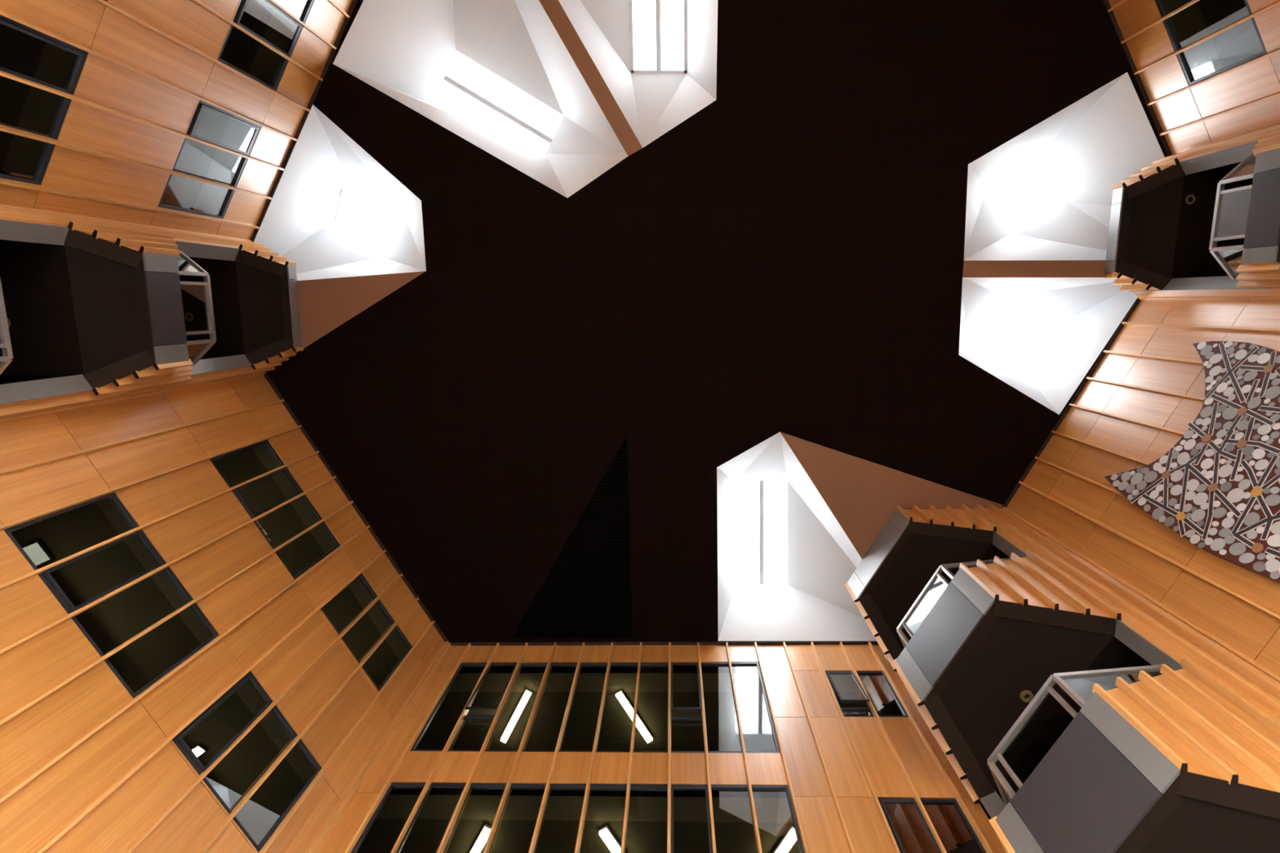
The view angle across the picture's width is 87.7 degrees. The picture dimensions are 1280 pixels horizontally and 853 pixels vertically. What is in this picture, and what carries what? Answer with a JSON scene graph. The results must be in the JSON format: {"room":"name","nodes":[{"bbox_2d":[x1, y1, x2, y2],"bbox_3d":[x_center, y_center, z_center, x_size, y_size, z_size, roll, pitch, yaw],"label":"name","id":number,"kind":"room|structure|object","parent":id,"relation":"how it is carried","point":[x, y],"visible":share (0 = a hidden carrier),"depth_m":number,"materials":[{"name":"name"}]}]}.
{"room":"building atrium","nodes":[
{"label":"building atrium","id":0,"kind":"room"},
{"bbox_2d":[0,18,79,179],"bbox_3d":[-7.920,-7.653,8.447,3.770,0.200,8.120,30,-79,-3],"label":"ceiling","id":1,"kind":"structure","parent":0,"point":[24,107],"depth_m":8.96,"materials":[{"name":"black"}]},
{"bbox_2d":[3,492,347,852],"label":"window","id":2,"kind":"structure","parent":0,"point":[112,622],"depth_m":10.30,"materials":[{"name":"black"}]},
{"bbox_2d":[21,538,55,567],"bbox_3d":[-9.142,1.930,10.078,0.445,0.046,0.387,-24,-81,7],"label":"ceiling light","id":3,"kind":"object","parent":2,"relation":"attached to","point":[36,550],"visible":0.64,"depth_m":10.05,"materials":[{"name":"grey plastic"}]},
{"bbox_2d":[22,542,49,565],"bbox_3d":[-9.142,1.933,10.065,0.371,0.020,0.322,-24,-81,7],"label":"diffuser","id":4,"kind":"object","parent":3,"relation":"attached to","point":[37,553],"depth_m":10.05,"materials":[{"name":"white plastic"}]},
{"bbox_2d":[191,743,208,757],"bbox_3d":[-7.021,5.149,10.583,0.259,0.046,0.173,-37,-83,9],"label":"ceiling light","id":5,"kind":"object","parent":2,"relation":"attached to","point":[199,749],"visible":0.71,"depth_m":10.56,"materials":[{"name":"grey plastic"}]},
{"bbox_2d":[191,746,204,757],"bbox_3d":[-7.021,5.152,10.571,0.216,0.020,0.144,-37,-83,9],"label":"diffuser","id":6,"kind":"object","parent":5,"relation":"attached to","point":[197,750],"depth_m":10.56,"materials":[{"name":"white plastic"}]},
{"bbox_2d":[0,0,352,242],"bbox_3d":[-6.350,-6.308,7.237,0.143,12.033,8.554,30,-79,-3],"label":"wall","id":7,"kind":"structure","parent":0,"point":[148,68],"depth_m":10.09,"materials":[{"name":"brown wood"}]},
{"bbox_2d":[0,14,88,185],"bbox_3d":[-7.762,-3.962,8.137,0.105,1.603,1.926,30,-79,-3],"label":"window","id":8,"kind":"structure","parent":7,"relation":"in","point":[79,63],"depth_m":8.73,"materials":[{"name":"grey"}]},
{"bbox_2d":[157,100,261,218],"bbox_3d":[-7.590,-4.651,11.796,0.105,1.666,1.926,30,-79,-3],"label":"window","id":9,"kind":"structure","parent":7,"relation":"in","point":[257,127],"depth_m":11.90,"materials":[{"name":"grey"}]},
{"bbox_2d":[217,0,313,90],"bbox_3d":[-6.151,-7.133,11.283,0.105,1.624,2.559,30,-79,-3],"label":"window","id":10,"kind":"structure","parent":7,"relation":"in","point":[309,2],"depth_m":11.87,"materials":[{"name":"grey"}]},
{"bbox_2d":[250,0,357,242],"bbox_3d":[-6.029,-7.473,13.128,0.116,0.018,8.554,30,-79,-3],"label":"trim","id":11,"kind":"structure","parent":7,"relation":"attached to","point":[354,2],"depth_m":13.40,"materials":[{"name":"black metal"}]},
{"bbox_2d":[0,371,448,852],"bbox_3d":[-6.619,3.002,9.000,0.143,12.033,7.427,-30,-82,8],"label":"wall","id":12,"kind":"structure","parent":0,"point":[87,766],"depth_m":9.88,"materials":[{"name":"brown wood"}]},
{"bbox_2d":[0,207,303,417],"bbox_3d":[-10.027,-1.408,8.328,5.154,12.026,2.763,0,-79,3],"label":"bay window","id":13,"kind":"structure","parent":12,"relation":"in","point":[91,310],"depth_m":10.01,"materials":[{"name":"black metal"}]},
{"bbox_2d":[172,671,321,852],"bbox_3d":[-5.562,4.732,9.583,0.105,1.645,1.949,-30,-82,8],"label":"window","id":14,"kind":"structure","parent":12,"relation":"in","point":[249,676],"depth_m":9.50,"materials":[{"name":"grey glass"}]},
{"bbox_2d":[209,440,340,579],"bbox_3d":[-6.907,1.531,12.764,0.105,1.718,2.610,-30,-82,8],"label":"window","id":15,"kind":"structure","parent":12,"relation":"in","point":[266,442],"depth_m":12.97,"materials":[{"name":"grey"}]},
{"bbox_2d":[255,520,262,528],"bbox_3d":[-6.935,1.790,12.096,0.078,0.078,0.161,-30,-82,8],"label":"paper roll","id":16,"kind":"object","parent":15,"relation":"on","point":[256,522],"visible":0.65,"depth_m":12.08,"materials":[{"name":"white"}]},
{"bbox_2d":[262,371,448,642],"bbox_3d":[-6.317,1.914,14.906,0.116,0.018,7.322,-30,-82,8],"label":"trim","id":17,"kind":"structure","parent":12,"relation":"attached to","point":[265,375],"depth_m":14.88,"materials":[{"name":"black wood"}]},
{"bbox_2d":[320,573,412,691],"bbox_3d":[-5.405,4.051,13.258,0.069,1.666,1.949,-30,-82,8],"label":"window","id":18,"kind":"structure","parent":12,"relation":"in","point":[361,576],"depth_m":13.80,"materials":[{"name":"grey"}]},
{"bbox_2d":[165,0,307,214],"bbox_3d":[-7.748,-8.343,12.117,3.770,0.200,8.120,30,-79,-3],"label":"ceiling","id":19,"kind":"structure","parent":0,"point":[241,51],"depth_m":12.52,"materials":[{"name":"black"}]},
{"bbox_2d":[213,443,426,785],"bbox_3d":[-7.467,4.329,14.408,4.050,0.200,9.170,-30,-82,8],"label":"ceiling","id":20,"kind":"structure","parent":0,"point":[286,522],"depth_m":13.94,"materials":[{"name":"black"}]},
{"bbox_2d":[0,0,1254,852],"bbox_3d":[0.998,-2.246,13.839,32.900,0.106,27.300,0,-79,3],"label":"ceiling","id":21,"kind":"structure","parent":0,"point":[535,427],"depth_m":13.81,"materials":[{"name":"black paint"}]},
{"bbox_2d":[253,104,426,280],"bbox_3d":[-6.465,-4.895,14.591,4.195,1.845,3.656,0,-79,3],"label":"skylight","id":22,"kind":"object","parent":21,"relation":"attached to","point":[334,211],"visible":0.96,"depth_m":14.76,"materials":[{"name":"white paint"}]},
{"bbox_2d":[265,271,426,372],"bbox_3d":[-6.742,-2.974,14.016,4.252,0.030,1.830,-29,-82,8],"label":"triangle","id":23,"kind":"object","parent":21,"relation":"attached to","point":[325,304],"visible":0.43,"depth_m":14.03,"materials":[{"name":"beige paint"}]},
{"bbox_2d":[333,0,627,197],"bbox_3d":[-2.327,-7.685,13.872,5.966,1.845,4.671,32,-80,-3],"label":"skylight","id":24,"kind":"object","parent":21,"relation":"attached to","point":[498,75],"visible":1,"depth_m":14.09,"materials":[{"name":"white paint"}]},
{"bbox_2d":[538,0,642,155],"bbox_3d":[-1.797,-8.251,12.792,0.323,0.030,6.637,-30,-82,8],"label":"soffit beam","id":25,"kind":"structure","parent":21,"relation":"attached to","point":[553,9],"depth_m":13.00,"materials":[{"name":"beige paint"}]},
{"bbox_2d":[558,0,717,147],"bbox_3d":[-0.846,-8.421,13.664,4.831,1.845,5.589,0,-79,3],"label":"skylight","id":26,"kind":"object","parent":21,"relation":"attached to","point":[657,59],"visible":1,"depth_m":14.05,"materials":[{"name":"white paint"}]},
{"bbox_2d":[716,431,875,640],"bbox_3d":[3.936,2.332,15.461,4.556,1.845,4.909,0,-79,3],"label":"skylight","id":27,"kind":"object","parent":21,"relation":"attached to","point":[785,562],"visible":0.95,"depth_m":15.83,"materials":[{"name":"white paint"}]},
{"bbox_2d":[780,431,1002,559],"bbox_3d":[4.806,2.535,14.509,5.009,0.030,3.523,18,-79,-1],"label":"triangle","id":28,"kind":"object","parent":21,"relation":"attached to","point":[862,495],"visible":0.43,"depth_m":14.25,"materials":[{"name":"beige paint"}]},
{"bbox_2d":[962,260,1107,277],"bbox_3d":[8.389,-3.138,13.275,3.830,0.030,0.335,0,-79,3],"label":"soffit beam","id":29,"kind":"structure","parent":21,"relation":"attached to","point":[971,268],"depth_m":13.29,"materials":[{"name":"beige paint"}]},
{"bbox_2d":[958,277,1137,414],"bbox_3d":[8.356,-1.786,14.479,3.740,1.845,2.856,0,-79,3],"label":"skylight","id":30,"kind":"object","parent":21,"relation":"attached to","point":[1041,337],"visible":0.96,"depth_m":14.48,"materials":[{"name":"white paint"}]},
{"bbox_2d":[964,71,1164,260],"bbox_3d":[8.584,-5.168,13.832,4.355,1.845,3.523,0,-79,3],"label":"skylight","id":31,"kind":"object","parent":21,"relation":"attached to","point":[1045,193],"visible":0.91,"depth_m":13.93,"materials":[{"name":"white paint"}]},
{"bbox_2d":[415,666,881,751],"bbox_3d":[-0.638,7.162,15.061,11.923,0.200,4.386,0,-79,3],"label":"ceiling","id":32,"kind":"structure","parent":0,"point":[721,719],"depth_m":14.78,"materials":[{"name":"black"}]},
{"bbox_2d":[500,688,533,742],"bbox_3d":[-2.759,6.449,14.839,0.160,0.115,1.367,27,-79,-2],"label":"linear light","id":33,"kind":"object","parent":32,"relation":"attached to","point":[526,696],"visible":1,"depth_m":14.79,"materials":[{"name":"white plastic"}]},
{"bbox_2d":[615,689,653,742],"bbox_3d":[-0.128,6.404,14.707,0.160,0.115,1.338,-31,-82,8],"label":"linear light","id":34,"kind":"object","parent":32,"relation":"attached to","point":[620,695],"visible":0.82,"depth_m":14.66,"materials":[{"name":"white plastic"}]},
{"bbox_2d":[351,782,953,852],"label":"window","id":35,"kind":"structure","parent":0,"point":[646,825],"depth_m":11.06,"materials":[{"name":"black glass"}]},
{"bbox_2d":[469,823,491,852],"bbox_3d":[-2.717,7.060,11.166,0.160,0.115,0.855,28,-79,-3],"label":"linear light","id":36,"kind":"object","parent":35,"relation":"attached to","point":[482,839],"visible":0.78,"depth_m":11.09,"materials":[{"name":"white plastic"}]},
{"bbox_2d":[598,825,626,852],"bbox_3d":[-0.397,7.011,11.048,0.160,0.115,0.853,-31,-82,8],"label":"linear light","id":37,"kind":"object","parent":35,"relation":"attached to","point":[608,837],"visible":1,"depth_m":10.98,"materials":[{"name":"white plastic"}]},
{"bbox_2d":[772,825,796,852],"bbox_3d":[2.321,6.945,10.908,0.160,0.115,0.908,29,-79,-3],"label":"linear light","id":38,"kind":"object","parent":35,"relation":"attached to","point":[789,838],"visible":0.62,"depth_m":10.83,"materials":[{"name":"white plastic"}]},
{"bbox_2d":[312,641,1005,852],"bbox_3d":[0.210,6.078,9.258,9.856,12.033,0.143,-1,-79,3],"label":"wall","id":39,"kind":"structure","parent":0,"point":[835,767],"depth_m":11.35,"materials":[{"name":"orange wood"}]},
{"bbox_2d":[409,662,780,753],"bbox_3d":[-0.764,5.367,13.049,6.506,2.947,0.214,-1,-79,3],"label":"window","id":40,"kind":"structure","parent":39,"relation":"in","point":[582,664],"depth_m":13.24,"materials":[{"name":"grey"}]},
{"bbox_2d":[448,641,878,645],"bbox_3d":[0.494,4.958,15.158,9.842,0.018,0.116,-1,-79,3],"label":"trim","id":41,"kind":"structure","parent":39,"relation":"attached to","point":[638,642],"depth_m":15.14,"materials":[{"name":"black"}]},
{"bbox_2d":[825,671,909,717],"bbox_3d":[4.410,5.213,13.120,1.232,1.578,0.231,0,-79,3],"label":"window","id":42,"kind":"structure","parent":39,"relation":"in","point":[828,673],"depth_m":13.03,"materials":[{"name":"grey glass"}]},
{"bbox_2d":[883,653,889,665],"bbox_3d":[5.251,4.930,14.164,0.087,0.225,0.198,0,-79,3],"label":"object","id":43,"kind":"object","parent":39,"relation":"attached to","point":[887,661],"visible":0.34,"depth_m":14.09,"materials":[{"name":"brown wood"}]},
{"bbox_2d":[877,797,986,852],"bbox_3d":[4.242,5.928,9.568,1.231,1.589,0.105,-1,-79,3],"label":"window","id":44,"kind":"structure","parent":39,"relation":"in","point":[882,801],"depth_m":10.05,"materials":[{"name":"grey"}]},
{"bbox_2d":[844,503,1279,852],"bbox_3d":[7.259,5.080,8.735,6.032,12.026,4.031,37,-80,-4],"label":"bay window","id":45,"kind":"structure","parent":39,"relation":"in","point":[1082,714],"depth_m":9.36,"materials":[{"name":"black wood"}]},
{"bbox_2d":[1002,296,1279,681],"bbox_3d":[8.623,0.699,7.851,0.143,12.033,5.138,27,-79,-2],"label":"wall","id":46,"kind":"structure","parent":0,"point":[1142,397],"depth_m":11.40,"materials":[{"name":"orange wood"}]},
{"bbox_2d":[1001,297,1140,508],"bbox_3d":[8.882,-0.398,13.757,0.116,0.018,4.956,27,-79,-2],"label":"trim","id":47,"kind":"structure","parent":46,"relation":"attached to","point":[1137,301],"depth_m":13.73,"materials":[{"name":"black"}]},
{"bbox_2d":[1104,341,1279,583],"bbox_3d":[8.594,0.366,9.041,0.094,5.110,3.124,27,-79,-2],"label":"mural","id":48,"kind":"object","parent":46,"relation":"attached to","point":[1217,488],"visible":1,"depth_m":9.68,"materials":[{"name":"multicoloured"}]},
{"bbox_2d":[1104,124,1279,297],"bbox_3d":[11.480,-2.742,7.066,5.207,12.026,2.781,0,-79,3],"label":"bay window","id":49,"kind":"structure","parent":46,"relation":"in","point":[1174,231],"depth_m":12.12,"materials":[{"name":"black"}]},
{"bbox_2d":[1107,0,1279,155],"bbox_3d":[8.048,-7.391,6.357,0.143,12.033,7.882,-29,-82,7],"label":"wall","id":50,"kind":"structure","parent":0,"point":[1244,98],"depth_m":11.59,"materials":[{"name":"orange wood"}]},
{"bbox_2d":[1102,0,1172,155],"bbox_3d":[8.298,-8.527,12.256,0.116,0.018,7.809,-29,-82,7],"label":"trim","id":51,"kind":"structure","parent":50,"relation":"attached to","point":[1106,2],"depth_m":12.57,"materials":[{"name":"black"}]},
{"bbox_2d":[1154,0,1266,85],"bbox_3d":[9.174,-6.635,10.785,0.069,1.568,1.849,-29,-82,7],"label":"window","id":52,"kind":"structure","parent":50,"relation":"in","point":[1159,3],"depth_m":11.47,"materials":[{"name":"grey"}]},
{"bbox_2d":[1162,0,1263,79],"bbox_3d":[9.933,-9.392,11.175,3.770,0.200,7.630,-29,-82,7],"label":"ceiling","id":53,"kind":"structure","parent":0,"point":[1202,19],"depth_m":11.55,"materials":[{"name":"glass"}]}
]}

